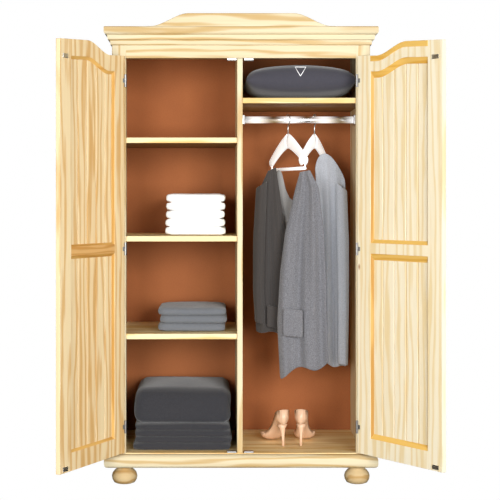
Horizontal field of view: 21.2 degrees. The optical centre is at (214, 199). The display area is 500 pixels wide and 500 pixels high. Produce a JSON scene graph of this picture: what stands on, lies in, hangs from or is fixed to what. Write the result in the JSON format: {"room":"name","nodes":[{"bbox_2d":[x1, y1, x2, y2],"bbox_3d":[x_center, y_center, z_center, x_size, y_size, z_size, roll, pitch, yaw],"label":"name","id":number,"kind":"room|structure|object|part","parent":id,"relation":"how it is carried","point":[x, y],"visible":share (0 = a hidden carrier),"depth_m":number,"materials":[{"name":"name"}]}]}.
{"room":"wardrobe","nodes":[
{"label":"wardrobe","id":0,"kind":"room"},
{"bbox_2d":[0,0,499,378],"bbox_3d":[0.100,-1.412,8.110,12.000,5.000,0.020,0,0,0],"label":"wall","id":1,"kind":"structure","parent":0,"point":[29,29],"depth_m":8.10,"materials":[{"name":"white paint"}]},
{"bbox_2d":[0,379,499,499],"bbox_3d":[0.100,1.098,2.100,12.000,0.020,12.000,0,0,0],"label":"floor","id":2,"kind":"structure","parent":0,"point":[27,406],"depth_m":5.28,"materials":[{"name":"white"}]},
{"bbox_2d":[56,13,445,483],"bbox_3d":[0.117,0.189,5.176,1.401,1.798,0.994,0,0,0],"label":"wardrobe","id":3,"kind":"object","parent":2,"relation":"on","point":[170,110],"visible":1,"depth_m":5.07,"materials":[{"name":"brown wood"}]},
{"bbox_3d":[-0.450,0.191,4.887,0.017,1.543,0.455,0,0,26],"label":"door","id":4,"kind":"part","parent":3,"relation":"part of","materials":[{"name":"brown wood"}]},
{"bbox_3d":[-0.381,0.213,5.372,0.022,1.611,0.536,0,0,0],"label":"panel","id":5,"kind":"part","parent":3,"relation":"part of","materials":[{"name":"brown wood"}]},
{"bbox_2d":[126,138,236,147],"bbox_3d":[-0.142,-0.229,5.367,0.456,0.021,0.510,0,0,0],"label":"shelf","id":6,"kind":"object","parent":3,"relation":"attached to","point":[130,142],"depth_m":5.13,"materials":[{"name":"beige wood"}]},
{"bbox_2d":[126,233,236,241],"bbox_3d":[-0.142,0.148,5.367,0.456,0.021,0.510,0,0,0],"label":"shelf","id":7,"kind":"object","parent":3,"relation":"attached to","point":[130,237],"depth_m":5.11,"materials":[{"name":"beige wood"}]},
{"bbox_2d":[126,322,236,338],"bbox_3d":[-0.142,0.522,5.367,0.456,0.021,0.510,0,0,0],"label":"shelf","id":8,"kind":"object","parent":3,"relation":"attached to","point":[134,330],"depth_m":5.12,"materials":[{"name":"beige wood"}]},
{"bbox_2d":[133,376,231,449],"bbox_3d":[-0.125,0.844,5.360,0.385,0.243,0.440,0,0,0],"label":"folded blanket","id":9,"kind":"object","parent":3,"relation":"on","point":[171,412],"visible":1,"depth_m":5.16,"materials":[{"name":"grey fabric"}]},
{"bbox_2d":[158,302,226,330],"bbox_3d":[-0.087,0.464,5.350,0.270,0.095,0.340,0,0,0],"label":"folded towels","id":10,"kind":"object","parent":3,"relation":"on","point":[176,316],"visible":1,"depth_m":5.18,"materials":[{"name":"grey fabric"}]},
{"bbox_2d":[165,194,225,234],"bbox_3d":[-0.075,0.056,5.349,0.238,0.163,0.338,0,0,0],"label":"folded towels","id":11,"kind":"object","parent":3,"relation":"on","point":[188,214],"visible":1,"depth_m":5.19,"materials":[{"name":"white fabric"}]},
{"bbox_3d":[0.100,-0.567,5.111,0.880,0.050,0.022,0,0,0],"label":"rail","id":12,"kind":"part","parent":3,"relation":"part of","materials":[{"name":"brown wood"}]},
{"bbox_2d":[261,410,288,445],"bbox_3d":[0.242,0.893,5.338,0.088,0.146,0.235,0,0,-15],"label":"shoe","id":13,"kind":"object","parent":3,"relation":"on","point":[276,430],"visible":1,"depth_m":5.25,"materials":[{"name":"leather"}]},
{"bbox_2d":[269,114,307,170],"bbox_3d":[0.294,-0.232,5.370,0.015,0.229,0.408,0,0,-18],"label":"clothes hanger","id":14,"kind":"object","parent":3,"relation":"hanging from","point":[288,141],"visible":0.98,"depth_m":5.36,"materials":[{"name":"white paint"}]},
{"bbox_2d":[277,170,291,228],"bbox_3d":[0.319,0.141,5.375,0.160,0.522,0.015,0,0,0],"label":"tank","id":15,"kind":"object","parent":14,"relation":"hanging from","point":[286,201],"visible":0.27,"depth_m":5.37,"materials":[{"name":"grey fabric"}]},
{"bbox_2d":[253,167,327,378],"bbox_3d":[0.297,0.288,5.288,0.290,0.834,0.131,0,0,0],"label":"cardigan","id":16,"kind":"object","parent":14,"relation":"hanging from","point":[289,272],"visible":1,"depth_m":5.25,"materials":[{"name":"grey fabric"}]},
{"bbox_3d":[0.338,-0.322,5.370,0.452,0.027,0.016,0,0,0],"label":"hanging rail","id":17,"kind":"part","parent":3,"relation":"part of","materials":[{"name":"silver metal"}]},
{"bbox_2d":[244,65,354,97],"bbox_3d":[0.336,-0.468,5.354,0.430,0.138,0.398,0,0,0],"label":"pillow","id":18,"kind":"object","parent":3,"relation":"on","point":[288,81],"visible":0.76,"depth_m":5.18,"materials":[{"name":"grey fabric"}]},
{"bbox_2d":[243,98,355,111],"bbox_3d":[0.338,-0.381,5.367,0.464,0.021,0.510,0,0,0],"label":"shelf","id":19,"kind":"object","parent":3,"relation":"attached to","point":[249,104],"depth_m":5.18,"materials":[{"name":"beige wood"}]},
{"bbox_2d":[294,409,314,445],"bbox_3d":[0.354,0.893,5.351,0.088,0.146,0.235,0,0,9],"label":"shoe","id":20,"kind":"object","parent":3,"relation":"on","point":[303,430],"visible":1,"depth_m":5.25,"materials":[{"name":"leather"}]},
{"bbox_2d":[299,114,325,164],"bbox_3d":[0.401,-0.240,5.370,0.015,0.212,0.408,0,0,20],"label":"clothes hanger","id":21,"kind":"object","parent":3,"relation":"hanging from","point":[313,142],"visible":0.88,"depth_m":5.33,"materials":[{"name":"white paint"}]},
{"bbox_2d":[315,153,348,366],"bbox_3d":[0.471,0.243,5.369,0.134,0.862,0.051,0,0,0],"label":"shirt","id":22,"kind":"object","parent":21,"relation":"hanging from","point":[330,180],"visible":0.9,"depth_m":5.38,"materials":[{"name":"grey fabric"}]},
{"bbox_3d":[0.581,0.213,5.372,0.022,1.611,0.536,0,0,0],"label":"panel","id":23,"kind":"part","parent":3,"relation":"part of","materials":[{"name":"brown wood"}]},
{"bbox_3d":[0.680,0.191,4.906,0.018,1.543,0.455,0,0,-35],"label":"door","id":24,"kind":"part","parent":3,"relation":"part of","materials":[{"name":"brown wood"}]},
{"bbox_3d":[0.784,-0.509,4.743,0.003,0.016,0.032,0,0,-35],"label":"door catch plate","id":25,"kind":"part","parent":3,"relation":"part of","materials":[{"name":"grey metal"}]},
{"bbox_3d":[0.784,0.949,4.743,0.003,0.016,0.032,0,0,-35],"label":"door catch plate","id":26,"kind":"part","parent":3,"relation":"part of","materials":[{"name":"grey metal"}]}
]}

